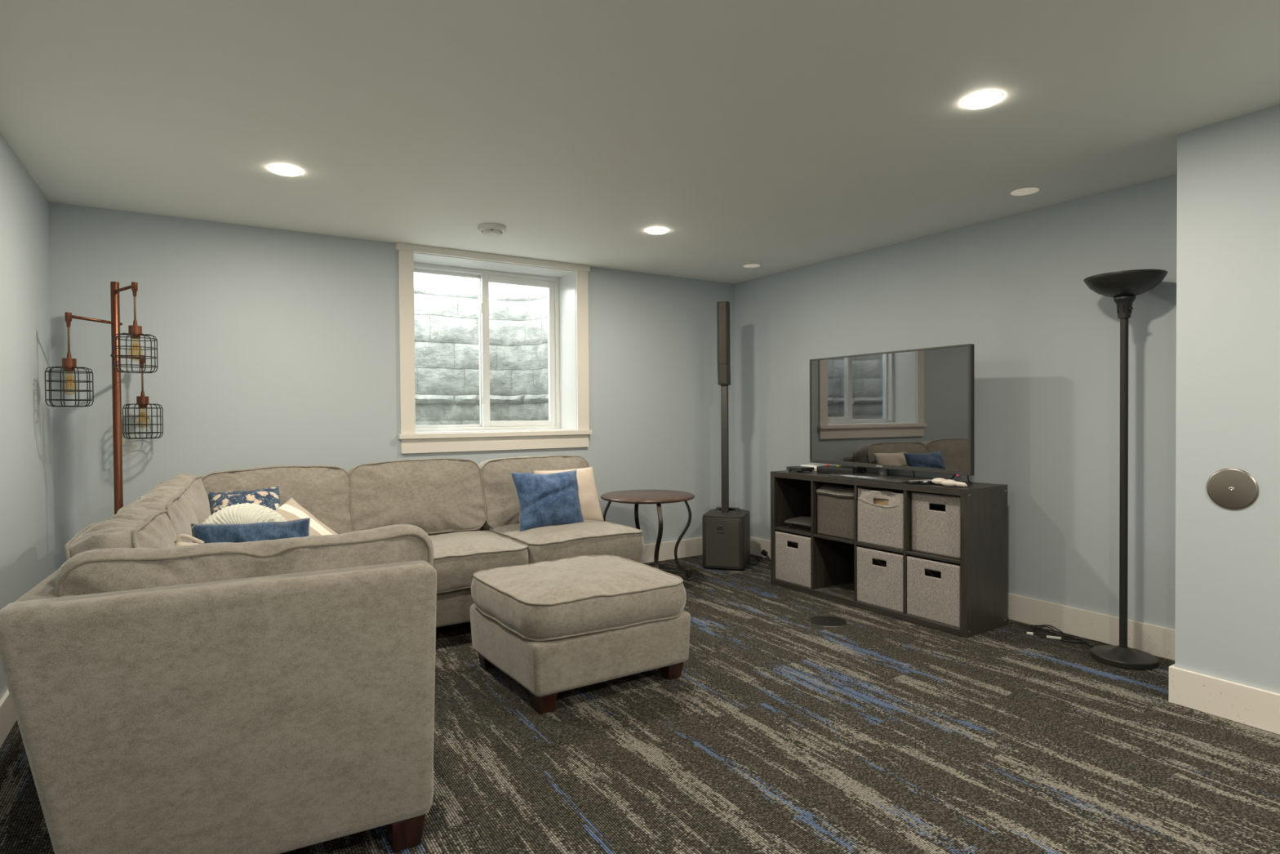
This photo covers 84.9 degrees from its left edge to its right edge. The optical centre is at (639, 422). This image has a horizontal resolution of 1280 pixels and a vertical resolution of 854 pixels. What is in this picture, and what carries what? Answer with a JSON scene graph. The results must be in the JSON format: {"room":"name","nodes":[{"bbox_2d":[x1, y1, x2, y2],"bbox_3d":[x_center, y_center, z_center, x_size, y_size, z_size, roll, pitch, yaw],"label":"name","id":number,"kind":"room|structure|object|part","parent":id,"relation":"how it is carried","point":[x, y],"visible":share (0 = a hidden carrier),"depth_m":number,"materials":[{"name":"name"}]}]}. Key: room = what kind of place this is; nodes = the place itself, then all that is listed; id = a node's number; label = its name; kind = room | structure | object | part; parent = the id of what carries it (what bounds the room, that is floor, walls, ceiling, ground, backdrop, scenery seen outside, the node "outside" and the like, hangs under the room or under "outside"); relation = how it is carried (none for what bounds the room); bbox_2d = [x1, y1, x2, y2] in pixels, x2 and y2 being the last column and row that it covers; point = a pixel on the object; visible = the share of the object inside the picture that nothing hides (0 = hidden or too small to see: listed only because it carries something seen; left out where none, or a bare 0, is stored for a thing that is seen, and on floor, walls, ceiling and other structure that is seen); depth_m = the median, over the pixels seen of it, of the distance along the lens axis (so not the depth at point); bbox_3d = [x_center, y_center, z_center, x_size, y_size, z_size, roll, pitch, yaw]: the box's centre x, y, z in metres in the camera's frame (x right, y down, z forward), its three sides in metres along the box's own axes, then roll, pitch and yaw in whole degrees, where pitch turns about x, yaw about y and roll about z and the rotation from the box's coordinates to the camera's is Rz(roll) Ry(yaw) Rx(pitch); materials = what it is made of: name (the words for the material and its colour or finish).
{"room":"leisure room","nodes":[
{"label":"leisure room","id":0,"kind":"room"},
{"bbox_2d":[0,132,56,699],"bbox_3d":[-1.077,0.054,0.445,0.120,2.234,7.101,-1,1,-32],"label":"wall","id":1,"kind":"structure","parent":0,"point":[27,480],"depth_m":2.91,"materials":[{"name":"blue paint"}]},
{"bbox_2d":[0,688,17,747],"bbox_3d":[-1.009,1.079,0.490,0.016,0.141,7.084,-1,1,-32],"label":"baseboard","id":2,"kind":"structure","parent":1,"relation":"attached to","point":[7,715],"depth_m":2.51,"materials":[{"name":"beige paint"}]},
{"bbox_2d":[48,201,735,569],"bbox_3d":[-1.177,-0.007,4.826,4.622,2.234,0.420,-1,1,-32],"label":"wall","id":3,"kind":"structure","parent":0,"point":[277,348],"depth_m":4.03,"materials":[{"name":"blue paint"}]},
{"bbox_2d":[413,286,548,425],"bbox_3d":[-1.505,-0.394,5.288,1.760,1.358,0.700,-1,1,-32],"label":"window well","id":4,"kind":"object","parent":3,"relation":"attached to","point":[446,328],"visible":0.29,"depth_m":5.73,"materials":[{"name":"stone"}]},
{"bbox_2d":[395,242,591,453],"bbox_3d":[-1.031,-0.470,4.858,1.354,1.310,0.412,-1,1,-32],"label":"window","id":5,"kind":"structure","parent":3,"relation":"in","point":[566,283],"depth_m":4.95,"materials":[{"name":"white paint"}]},
{"bbox_3d":[-1.460,-0.502,4.382,0.090,1.145,0.020,-1,1,-32],"label":"casing","id":6,"kind":"part","parent":5,"relation":"part of","materials":[{"name":"white paint"}]},
{"bbox_3d":[-1.347,-0.506,4.867,0.554,1.081,0.032,-1,1,-32],"label":"fixed sash","id":7,"kind":"part","parent":5,"relation":"part of","materials":[{"name":"white plastic"}]},
{"bbox_3d":[-1.114,-0.513,4.990,1.140,1.133,0.100,-1,1,-32],"label":"frame","id":8,"kind":"part","parent":5,"relation":"part of","materials":[{"name":"white plastic"}]},
{"bbox_3d":[-0.940,-1.102,4.698,1.354,0.043,0.029,-1,1,-32],"label":"head casing","id":9,"kind":"part","parent":5,"relation":"part of","materials":[{"name":"white paint"}]},
{"bbox_3d":[-0.928,0.078,4.710,1.352,0.032,0.042,-1,1,-32],"label":"sill","id":10,"kind":"part","parent":5,"relation":"part of","materials":[{"name":"white paint"}]},
{"bbox_3d":[-0.883,-0.512,5.111,0.562,1.081,0.034,-1,1,-32],"label":"sliding sash","id":11,"kind":"part","parent":5,"relation":"part of","materials":[{"name":"white plastic"}]},
{"bbox_3d":[-0.415,-0.518,5.040,0.092,1.145,0.020,-1,1,-32],"label":"casing","id":12,"kind":"part","parent":5,"relation":"part of","materials":[{"name":"white paint"}]},
{"bbox_2d":[641,537,702,563],"bbox_3d":[-1.054,1.020,4.656,4.382,0.141,0.016,-1,1,-32],"label":"baseboard","id":13,"kind":"structure","parent":3,"relation":"attached to","point":[686,548],"depth_m":5.47,"materials":[{"name":"beige paint"}]},
{"bbox_2d":[0,0,1279,283],"bbox_3d":[0.739,-1.144,1.755,4.622,0.100,7.641,-1,1,-32],"label":"ceiling","id":14,"kind":"structure","parent":0,"point":[776,135],"depth_m":2.46,"materials":[{"name":"paint"}]},
{"bbox_2d":[268,164,302,176],"bbox_3d":[-1.539,-1.090,3.037,0.128,0.012,0.128,-1,1,-32],"label":"recessed light","id":15,"kind":"object","parent":14,"relation":"in","point":[283,170],"visible":1,"depth_m":3.02,"materials":[{"name":"white plastic"}]},
{"bbox_2d":[477,222,506,236],"bbox_3d":[-0.844,-1.090,3.985,0.160,0.050,0.160,-1,1,-32],"label":"smoke detector","id":16,"kind":"object","parent":14,"relation":"attached to","point":[487,229],"visible":1,"depth_m":3.94,"materials":[{"name":"white plastic"}]},
{"bbox_2d":[645,227,667,234],"bbox_3d":[0.099,-1.116,4.088,0.128,0.012,0.128,-1,1,-32],"label":"recessed light","id":17,"kind":"object","parent":14,"relation":"in","point":[655,230],"visible":1,"depth_m":4.07,"materials":[{"name":"white plastic"}]},
{"bbox_2d":[743,263,759,267],"bbox_3d":[0.814,-1.140,5.096,0.121,0.002,0.121,-1,1,-32],"label":"recessed light","id":18,"kind":"object","parent":14,"relation":"in","point":[753,265],"visible":1,"depth_m":5.08,"materials":[{"name":"beige plastic"}]},
{"bbox_2d":[961,91,1003,109],"bbox_3d":[1.172,-1.099,2.396,0.128,0.012,0.128,-1,1,-32],"label":"recessed light","id":19,"kind":"object","parent":14,"relation":"in","point":[985,99],"visible":1,"depth_m":2.38,"materials":[{"name":"white plastic"}]},
{"bbox_2d":[1010,187,1039,195],"bbox_3d":[1.873,-1.123,3.406,0.121,0.002,0.121,-1,1,-32],"label":"recessed light","id":20,"kind":"object","parent":14,"relation":"in","point":[1025,191],"visible":1,"depth_m":3.40,"materials":[{"name":"beige plastic"}]},
{"bbox_2d":[0,554,1279,853],"bbox_3d":[0.755,1.160,1.788,4.622,0.080,7.641,-1,1,-32],"label":"floor","id":21,"kind":"structure","parent":0,"point":[780,731],"depth_m":2.35,"materials":[{"name":"grey carpet"}]},
{"bbox_2d":[44,281,163,513],"bbox_3d":[-2.530,0.221,3.376,0.418,1.794,0.543,-1,1,-25],"label":"floor lamp","id":22,"kind":"object","parent":21,"relation":"on","point":[68,364],"visible":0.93,"depth_m":3.35,"materials":[{"name":"brown metal"}]},
{"bbox_2d":[61,352,76,370],"bbox_3d":[-2.569,-0.272,3.148,0.058,0.084,0.058,-1,1,-32],"label":"socket","id":23,"kind":"object","parent":22,"relation":"attached to","point":[69,362],"depth_m":3.13,"materials":[{"name":"orange metal"}]},
{"bbox_3d":[-2.569,-0.366,3.147,0.008,0.137,0.008,-1,1,-32],"label":"cord","id":24,"kind":"part","parent":22,"relation":"part of","materials":[{"name":"brown plastic"}]},
{"bbox_3d":[-2.545,-0.478,3.272,0.014,0.018,0.258,0,1,11],"label":"arm","id":25,"kind":"part","parent":22,"relation":"part of","materials":[{"name":"orange metal"}]},
{"bbox_3d":[-2.448,-0.633,3.315,0.247,0.018,0.014,0,1,34],"label":"arm","id":26,"kind":"part","parent":22,"relation":"part of","materials":[{"name":"orange metal"}]},
{"bbox_3d":[-2.531,-0.324,3.456,0.014,0.018,0.231,0,1,-5],"label":"arm","id":27,"kind":"part","parent":22,"relation":"part of","materials":[{"name":"orange metal"}]},
{"bbox_3d":[-2.345,-0.524,3.248,0.008,0.132,0.008,-1,1,-32],"label":"cord","id":28,"kind":"part","parent":22,"relation":"part of","materials":[{"name":"beige fabric"}]},
{"bbox_2d":[128,320,142,338],"bbox_3d":[-2.344,-0.432,3.249,0.058,0.084,0.058,-1,1,-32],"label":"socket","id":29,"kind":"object","parent":22,"relation":"attached to","point":[136,330],"depth_m":3.23,"materials":[{"name":"orange metal"}]},
{"bbox_3d":[-2.540,-0.214,3.572,0.008,0.140,0.008,-1,1,-32],"label":"cord","id":30,"kind":"part","parent":22,"relation":"part of","materials":[{"name":"brown plastic"}]},
{"bbox_2d":[136,391,149,407],"bbox_3d":[-2.540,-0.118,3.573,0.058,0.084,0.058,-1,1,-32],"label":"socket","id":31,"kind":"object","parent":22,"relation":"attached to","point":[144,400],"depth_m":3.56,"materials":[{"name":"orange metal"}]},
{"bbox_2d":[0,455,643,853],"bbox_3d":[-0.864,0.667,3.177,2.456,0.885,2.717,-1,1,-28],"label":"sectional sofa","id":32,"kind":"object","parent":21,"relation":"on","point":[260,695],"visible":0.95,"depth_m":1.67,"materials":[{"name":"beige fabric"}]},
{"bbox_3d":[-1.844,0.708,2.561,0.145,0.667,2.360,-1,1,-28],"label":"frame","id":33,"kind":"part","parent":32,"relation":"part of","materials":[{"name":"beige fabric"}]},
{"bbox_2d":[66,506,176,566],"bbox_3d":[-1.378,0.486,1.919,0.220,0.486,0.651,-11,6,-28],"label":"cushion","id":34,"kind":"object","parent":32,"relation":"on","point":[131,530],"depth_m":1.73,"materials":[{"name":"beige fabric"}]},
{"bbox_2d":[125,484,199,542],"bbox_3d":[-1.671,0.481,2.471,0.220,0.479,0.691,-11,6,-28],"label":"cushion","id":35,"kind":"object","parent":32,"relation":"on","point":[181,513],"depth_m":2.41,"materials":[{"name":"beige fabric"}]},
{"bbox_2d":[151,475,213,524],"bbox_3d":[-1.971,0.478,3.032,0.217,0.475,0.698,-11,6,-28],"label":"cushion","id":36,"kind":"object","parent":32,"relation":"on","point":[199,495],"depth_m":3.02,"materials":[{"name":"beige fabric"}]},
{"bbox_2d":[173,533,204,546],"bbox_3d":[-1.224,0.505,2.068,0.328,0.363,0.149,-1,1,-28],"label":"throw pillow","id":37,"kind":"object","parent":32,"relation":"on","point":[177,542],"visible":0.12,"depth_m":2.04,"materials":[{"name":"beige fabric"}]},
{"bbox_3d":[-0.940,0.712,1.665,0.891,0.672,0.123,-1,1,-28],"label":"panel","id":38,"kind":"part","parent":32,"relation":"part of","materials":[{"name":"beige fabric"}]},
{"bbox_2d":[202,502,286,524],"bbox_3d":[-1.560,0.489,2.770,0.359,0.329,0.239,-1,1,-41],"label":"throw pillow","id":39,"kind":"object","parent":32,"relation":"on","point":[246,513],"visible":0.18,"depth_m":2.77,"materials":[{"name":"beige fabric"}]},
{"bbox_2d":[207,485,281,513],"bbox_3d":[-1.844,0.475,3.305,0.309,0.304,0.359,-1,1,-37],"label":"throw pillow","id":40,"kind":"object","parent":32,"relation":"on","point":[269,497],"visible":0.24,"depth_m":3.35,"materials":[{"name":"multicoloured fabric"}]},
{"bbox_2d":[55,524,433,596],"bbox_3d":[-0.950,0.510,1.776,0.838,0.450,0.188,-1,0,-28],"label":"cushion","id":41,"kind":"object","parent":32,"relation":"on","point":[122,565],"depth_m":1.69,"materials":[{"name":"beige fabric"}]},
{"bbox_2d":[190,517,310,542],"bbox_3d":[-1.299,0.521,2.348,0.357,0.380,0.159,-1,1,-28],"label":"throw pillow","id":42,"kind":"object","parent":32,"relation":"on","point":[206,533],"visible":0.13,"depth_m":2.36,"materials":[{"name":"blue fabric"}]},
{"bbox_2d":[200,466,351,532],"bbox_3d":[-1.923,0.466,3.714,0.744,0.466,0.264,-1,-13,-32],"label":"cushion","id":43,"kind":"object","parent":32,"relation":"on","point":[324,492],"depth_m":3.71,"materials":[{"name":"fabric"}]},
{"bbox_2d":[275,497,335,533],"bbox_3d":[-1.491,0.525,3.001,0.287,0.370,0.433,0,1,22],"label":"throw pillow","id":44,"kind":"object","parent":32,"relation":"on","point":[291,509],"visible":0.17,"depth_m":3.08,"materials":[{"name":"beige fabric"}]},
{"bbox_3d":[-0.630,1.083,1.877,0.089,0.087,0.089,-1,1,-32],"label":"leg","id":45,"kind":"part","parent":32,"relation":"part of","materials":[{"name":"brown wood"}]},
{"bbox_2d":[347,458,484,536],"bbox_3d":[-1.313,0.455,4.102,0.791,0.472,0.270,-1,-13,-32],"label":"cushion","id":46,"kind":"object","parent":32,"relation":"on","point":[442,496],"depth_m":4.00,"materials":[{"name":"beige fabric"}]},
{"bbox_3d":[-0.838,0.920,4.094,1.448,0.185,0.875,-1,1,-32],"label":"seat","id":47,"kind":"part","parent":32,"relation":"part of","materials":[{"name":"beige fabric"}]},
{"bbox_2d":[427,530,528,591],"bbox_3d":[-1.054,0.748,3.768,0.753,0.245,0.689,-1,1,-32],"label":"seat cushion","id":48,"kind":"object","parent":32,"relation":"on","point":[458,555],"depth_m":3.58,"materials":[{"name":"beige fabric"}]},
{"bbox_2d":[479,455,587,530],"bbox_3d":[-0.676,0.452,4.496,0.782,0.471,0.269,-1,-13,-32],"label":"cushion","id":49,"kind":"object","parent":32,"relation":"on","point":[499,508],"depth_m":4.29,"materials":[{"name":"beige fabric"}]},
{"bbox_2d":[511,468,584,530],"bbox_3d":[-0.544,0.466,4.203,0.447,0.359,0.219,-1,1,-33],"label":"throw pillow","id":50,"kind":"object","parent":32,"relation":"on","point":[547,499],"visible":0.91,"depth_m":4.12,"materials":[{"name":"blue fabric"}]},
{"bbox_2d":[489,520,643,563],"bbox_3d":[-0.450,0.728,4.176,0.748,0.257,0.691,-1,1,-33],"label":"seat cushion","id":51,"kind":"object","parent":32,"relation":"on","point":[592,537],"depth_m":3.95,"materials":[{"name":"beige fabric"}]},
{"bbox_2d":[535,466,603,519],"bbox_3d":[-0.452,0.469,4.436,0.421,0.353,0.211,-1,1,-30],"label":"throw pillow","id":52,"kind":"object","parent":32,"relation":"on","point":[586,488],"visible":0.27,"depth_m":4.44,"materials":[{"name":"beige fabric"}]},
{"bbox_2d":[470,554,691,714],"bbox_3d":[-0.277,0.880,3.111,0.788,0.454,0.751,-1,1,-34],"label":"ottoman","id":53,"kind":"object","parent":21,"relation":"on","point":[554,627],"visible":1,"depth_m":2.84,"materials":[{"name":"beige fabric"}]},
{"bbox_3d":[-0.687,1.072,3.183,0.083,0.073,0.083,-1,1,-34],"label":"leg","id":54,"kind":"part","parent":53,"relation":"part of","materials":[{"name":"brown wood"}]},
{"bbox_3d":[-0.372,1.077,2.708,0.083,0.073,0.083,-1,1,-34],"label":"leg","id":55,"kind":"part","parent":53,"relation":"part of","materials":[{"name":"brown wood"}]},
{"bbox_2d":[471,555,687,640],"bbox_3d":[-0.277,0.755,3.108,0.786,0.203,0.748,-1,1,-34],"label":"cushion","id":56,"kind":"object","parent":53,"relation":"on","point":[593,597],"depth_m":2.87,"materials":[{"name":"beige fabric"}]},
{"bbox_3d":[0.136,1.069,3.044,0.083,0.073,0.083,-1,1,-34],"label":"leg","id":57,"kind":"part","parent":53,"relation":"part of","materials":[{"name":"brown wood"}]},
{"bbox_2d":[600,489,694,581],"bbox_3d":[0.053,0.781,4.692,0.634,0.602,0.634,-1,1,-32],"label":"end table","id":58,"kind":"object","parent":21,"relation":"on","point":[636,497],"visible":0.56,"depth_m":4.60,"materials":[{"name":"brown wood"}]},
{"bbox_3d":[-0.186,0.768,4.627,0.118,0.515,0.026,-1,1,-15],"label":"leg","id":59,"kind":"part","parent":58,"relation":"part of","materials":[{"name":"brown metal"}]},
{"bbox_3d":[-0.012,0.763,4.931,0.026,0.515,0.118,-1,1,-15],"label":"leg","id":60,"kind":"part","parent":58,"relation":"part of","materials":[{"name":"brown metal"}]},
{"bbox_3d":[0.118,0.769,4.453,0.026,0.515,0.118,-1,1,-15],"label":"leg","id":61,"kind":"part","parent":58,"relation":"part of","materials":[{"name":"brown metal"}]},
{"bbox_3d":[0.291,0.763,4.757,0.118,0.515,0.026,-1,1,-15],"label":"leg","id":62,"kind":"part","parent":58,"relation":"part of","materials":[{"name":"brown metal"}]},
{"bbox_2d":[702,301,750,569],"bbox_3d":[0.649,0.092,5.254,0.310,1.957,0.408,0,1,17],"label":"speaker","id":63,"kind":"object","parent":21,"relation":"on","point":[726,530],"visible":1,"depth_m":5.11},
{"bbox_2d":[705,520,739,567],"bbox_3d":[0.603,0.879,5.092,0.302,0.329,0.035,0,1,17],"label":"grille","id":64,"kind":"object","parent":63,"relation":"attached to","point":[722,536],"depth_m":5.07,"materials":[{"name":"fabric"}]},
{"bbox_2d":[719,364,726,382],"bbox_3d":[0.608,-0.358,5.121,0.051,0.138,0.028,0,1,17],"label":"grille","id":65,"kind":"object","parent":63,"relation":"attached to","point":[722,367],"depth_m":5.12,"materials":[{"name":"metal"}]},
{"bbox_2d":[719,302,726,364],"bbox_3d":[0.602,-0.652,5.102,0.051,0.445,0.002,0,1,17],"label":"grille","id":66,"kind":"object","parent":63,"relation":"attached to","point":[722,358],"depth_m":5.10,"materials":[{"name":"metal"}]},
{"bbox_3d":[0.655,0.665,5.268,0.302,0.046,0.390,0,1,17],"label":"plate","id":67,"kind":"part","parent":63,"relation":"part of","materials":[{"name":"grey plastic"}]},
{"bbox_2d":[752,549,770,564],"bbox_3d":[1.059,1.031,5.222,0.138,0.077,0.533,-1,1,-32],"label":"power cord","id":68,"kind":"object","parent":21,"relation":"on","point":[764,553],"visible":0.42,"depth_m":5.42,"materials":[{"name":"black plastic"}]},
{"bbox_3d":[1.038,1.057,5.202,0.073,0.024,0.542,-1,1,-43],"label":"cord","id":69,"kind":"part","parent":68,"relation":"part of","materials":[{"name":"black plastic"}]},
{"bbox_2d":[808,615,846,626],"bbox_3d":[1.027,1.086,3.825,0.199,0.005,0.199,-1,1,-32],"label":"cover plate","id":70,"kind":"object","parent":21,"relation":"on","point":[820,620],"visible":1,"depth_m":3.81,"materials":[{"name":"black plastic"}]},
{"bbox_2d":[770,470,1007,638],"bbox_3d":[1.419,0.705,4.204,0.385,0.751,1.384,-1,1,-34],"label":"base cabinet","id":71,"kind":"object","parent":21,"relation":"on","point":[983,561],"visible":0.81,"depth_m":3.81,"materials":[{"name":"black laminate"}]},
{"bbox_3d":[1.041,0.699,4.762,0.385,0.751,0.036,-1,1,-34],"label":"panel","id":72,"kind":"part","parent":71,"relation":"part of","materials":[{"name":"black laminate"}]},
{"bbox_2d":[774,524,811,536],"bbox_3d":[1.135,0.701,4.614,0.370,0.016,0.316,-1,1,-34],"label":"shelf","id":73,"kind":"object","parent":71,"relation":"attached to","point":[777,527],"depth_m":4.55,"materials":[{"name":"black laminate"}]},
{"bbox_2d":[775,530,811,588],"bbox_3d":[1.120,0.880,4.605,0.334,0.320,0.308,-1,1,-34],"label":"storage bin","id":74,"kind":"object","parent":71,"relation":"on","point":[793,550],"visible":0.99,"depth_m":4.51,"materials":[{"name":"grey fabric"}]},
{"bbox_2d":[783,515,811,531],"bbox_3d":[1.115,0.657,4.575,0.237,0.072,0.250,-1,1,-38],"label":"game console","id":75,"kind":"object","parent":71,"relation":"on","point":[803,522],"visible":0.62,"depth_m":4.53,"materials":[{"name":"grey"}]},
{"bbox_2d":[786,466,813,472],"bbox_3d":[1.061,0.309,4.635,0.114,0.030,0.152,-1,1,-28],"label":"media box","id":76,"kind":"object","parent":71,"relation":"on","point":[801,468],"visible":1,"depth_m":4.60,"materials":[{"name":"black plastic"}]},
{"bbox_2d":[800,463,823,471],"bbox_3d":[1.184,0.305,4.705,0.101,0.036,0.185,-1,1,-34],"label":"router","id":77,"kind":"object","parent":71,"relation":"on","point":[811,464],"visible":0.28,"depth_m":4.69,"materials":[{"name":"white plastic"}]},
{"bbox_2d":[813,533,853,544],"bbox_3d":[1.322,0.704,4.339,0.370,0.016,0.316,-1,1,-34],"label":"shelf","id":78,"kind":"object","parent":71,"relation":"attached to","point":[815,536],"depth_m":4.25,"materials":[{"name":"black laminate"}]},
{"bbox_2d":[816,483,853,540],"bbox_3d":[1.312,0.541,4.329,0.317,0.308,0.296,-1,1,-34],"label":"storage bin","id":79,"kind":"object","parent":71,"relation":"on","point":[835,501],"visible":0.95,"depth_m":4.26,"materials":[{"name":"beige fabric"}]},
{"bbox_3d":[1.278,0.419,4.304,0.228,0.064,0.296,-1,1,-34],"label":"lid","id":80,"kind":"part","parent":79,"relation":"part of","materials":[{"name":"beige fabric"}]},
{"bbox_2d":[816,464,866,473],"bbox_3d":[1.292,0.298,4.496,0.150,0.053,0.277,-1,1,-38],"label":"box","id":81,"kind":"object","parent":71,"relation":"on","point":[827,468],"visible":0.93,"depth_m":4.45,"materials":[{"name":"black plastic"}]},
{"bbox_3d":[1.572,0.702,4.309,0.010,0.680,1.311,-1,1,-34],"label":"panel","id":82,"kind":"part","parent":71,"relation":"part of","materials":[{"name":"black laminate"}]},
{"bbox_3d":[1.421,1.062,4.210,0.384,0.035,1.311,-1,1,-34],"label":"panel","id":83,"kind":"part","parent":71,"relation":"part of","materials":[{"name":"black laminate"}]},
{"bbox_2d":[856,542,903,553],"bbox_3d":[1.508,0.706,4.065,0.370,0.016,0.316,-1,1,-34],"label":"shelf","id":84,"kind":"object","parent":71,"relation":"attached to","point":[858,544],"depth_m":3.96,"materials":[{"name":"black laminate"}]},
{"bbox_2d":[857,546,903,613],"bbox_3d":[1.492,0.885,4.056,0.335,0.320,0.308,-1,1,-34],"label":"storage bin","id":85,"kind":"object","parent":71,"relation":"on","point":[880,572],"visible":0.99,"depth_m":3.96,"materials":[{"name":"grey fabric"}]},
{"bbox_2d":[857,486,903,550],"bbox_3d":[1.490,0.539,4.049,0.336,0.316,0.308,-1,1,-34],"label":"storage bin","id":86,"kind":"object","parent":71,"relation":"on","point":[880,511],"visible":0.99,"depth_m":3.96,"materials":[{"name":"grey fabric"}]},
{"bbox_3d":[1.416,0.347,4.200,0.384,0.035,1.311,-1,1,-34],"label":"panel","id":87,"kind":"part","parent":71,"relation":"part of","materials":[{"name":"black laminate"}]},
{"bbox_2d":[809,343,974,484],"bbox_3d":[1.408,-0.045,4.176,0.320,0.748,1.188,-1,1,-30],"label":"television","id":88,"kind":"object","parent":71,"relation":"on","point":[910,410],"visible":0.95,"depth_m":4.09,"materials":[{"name":"black plastic"}]},
{"bbox_2d":[906,479,930,484],"bbox_3d":[1.530,0.323,3.813,0.150,0.020,0.044,0,1,-6],"label":"remote control","id":89,"kind":"object","parent":71,"relation":"on","point":[908,482],"visible":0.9,"depth_m":3.79,"materials":[{"name":"black plastic"}]},
{"bbox_2d":[919,480,934,484],"bbox_3d":[1.591,0.324,3.803,0.155,0.018,0.046,0,1,-2],"label":"remote control","id":90,"kind":"object","parent":71,"relation":"on","point":[921,482],"visible":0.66,"depth_m":3.78,"materials":[{"name":"black plastic"}]},
{"bbox_2d":[906,550,959,564],"bbox_3d":[1.694,0.709,3.790,0.370,0.016,0.316,-1,1,-34],"label":"shelf","id":91,"kind":"object","parent":71,"relation":"attached to","point":[908,553],"depth_m":3.70,"materials":[{"name":"black laminate"}]},
{"bbox_2d":[906,555,959,628],"bbox_3d":[1.679,0.888,3.782,0.334,0.320,0.308,-1,1,-34],"label":"storage bin","id":92,"kind":"object","parent":71,"relation":"on","point":[933,585],"visible":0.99,"depth_m":3.69,"materials":[{"name":"grey fabric"}]},
{"bbox_2d":[911,492,959,559],"bbox_3d":[1.693,0.540,3.785,0.297,0.320,0.308,-1,1,-34],"label":"storage bin","id":93,"kind":"object","parent":71,"relation":"on","point":[935,517],"visible":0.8,"depth_m":3.72,"materials":[{"name":"grey fabric"}]},
{"bbox_2d":[931,477,946,484],"bbox_3d":[1.605,0.315,3.740,0.048,0.037,0.085,-1,1,-42],"label":"game controller","id":94,"kind":"object","parent":71,"relation":"on","point":[937,481],"visible":0.7,"depth_m":3.73,"materials":[{"name":"beige plastic"}]},
{"bbox_2d":[940,479,967,487],"bbox_3d":[1.634,0.316,3.641,0.126,0.037,0.055,0,1,27],"label":"game controller","id":95,"kind":"object","parent":71,"relation":"on","point":[948,482],"visible":1,"depth_m":3.62,"materials":[{"name":"beige plastic"}]},
{"bbox_3d":[1.796,0.710,3.647,0.385,0.751,0.036,-1,1,-34],"label":"panel","id":96,"kind":"part","parent":71,"relation":"part of","materials":[{"name":"black laminate"}]},
{"bbox_2d":[1026,624,1106,644],"bbox_3d":[2.124,1.069,3.503,0.154,0.032,0.419,-1,1,-32],"label":"cable tangle","id":97,"kind":"object","parent":21,"relation":"on","point":[1033,627],"visible":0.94,"depth_m":3.54,"materials":[{"name":"black plastic"}]},
{"bbox_3d":[2.075,1.070,3.610,0.108,0.026,0.098,0,1,30],"label":"cord","id":98,"kind":"part","parent":97,"relation":"part of","materials":[{"name":"black plastic"}]},
{"bbox_3d":[2.080,1.069,3.575,0.066,0.018,0.154,-1,1,-32],"label":"cord","id":99,"kind":"part","parent":97,"relation":"part of","materials":[{"name":"black plastic"}]},
{"bbox_3d":[2.105,1.080,3.495,0.196,0.009,0.046,0,1,33],"label":"cord","id":100,"kind":"part","parent":97,"relation":"part of","materials":[{"name":"black plastic"}]},
{"bbox_2d":[1062,269,1168,670],"bbox_3d":[2.162,0.211,3.273,0.316,1.755,0.499,-1,1,-32],"label":"lamp","id":101,"kind":"object","parent":21,"relation":"on","point":[1123,286],"visible":1,"depth_m":3.18,"materials":[{"name":"black metal"}]},
{"bbox_3d":[2.170,1.069,3.442,0.049,0.035,0.264,0,1,4],"label":"power cord","id":102,"kind":"part","parent":101,"relation":"part of","materials":[{"name":"black plastic"}]},
{"bbox_3d":[2.205,-0.618,3.184,0.316,0.096,0.316,-1,1,-32],"label":"lamp shade","id":103,"kind":"part","parent":101,"relation":"part of","materials":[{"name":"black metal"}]},
{"bbox_2d":[733,174,1177,629],"bbox_3d":[1.748,-0.021,4.406,0.120,2.234,3.409,-1,1,-32],"label":"wall","id":104,"kind":"structure","parent":0,"point":[1013,287],"depth_m":3.71,"materials":[{"name":"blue paint"}]},
{"bbox_2d":[750,536,1175,660],"bbox_3d":[1.670,1.005,4.426,0.016,0.141,3.277,-1,1,-32],"label":"baseboard","id":105,"kind":"structure","parent":104,"relation":"attached to","point":[1155,640],"depth_m":3.51,"materials":[{"name":"beige paint"}]},
{"bbox_2d":[1174,104,1279,693],"bbox_3d":[3.330,0.013,1.266,0.550,2.234,3.792,-1,1,-32],"label":"wall","id":106,"kind":"structure","parent":0,"point":[1228,561],"depth_m":2.58,"materials":[{"name":"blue paint"}]},
{"bbox_2d":[1168,666,1279,734],"bbox_3d":[3.093,1.042,1.137,0.016,0.141,3.807,-1,1,-32],"label":"baseboard","id":107,"kind":"structure","parent":106,"relation":"attached to","point":[1248,705],"depth_m":2.59,"materials":[{"name":"beige paint"}]},
{"bbox_2d":[1206,467,1258,510],"bbox_3d":[2.178,0.245,2.575,0.009,0.155,0.155,-1,1,-32],"label":"cover plate","id":108,"kind":"object","parent":106,"relation":"attached to","point":[1229,488],"visible":1,"depth_m":2.57,"materials":[{"name":"silver metal"}]},
{"label":"outside","id":109,"kind":"structure","parent":0,"visible":0},
{"bbox_3d":[-2.488,-1.042,7.677,10.000,0.100,4.340,-1,1,-32],"label":"ground","id":110,"kind":"structure","parent":109,"visible":0},
{"bbox_2d":[447,275,465,289],"bbox_3d":[-1.577,-1.445,6.430,0.579,0.693,0.505,0,1,35],"label":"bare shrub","id":111,"kind":"object","parent":110,"relation":"on","point":[459,282],"visible":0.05,"depth_m":6.43,"materials":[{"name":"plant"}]}
]}

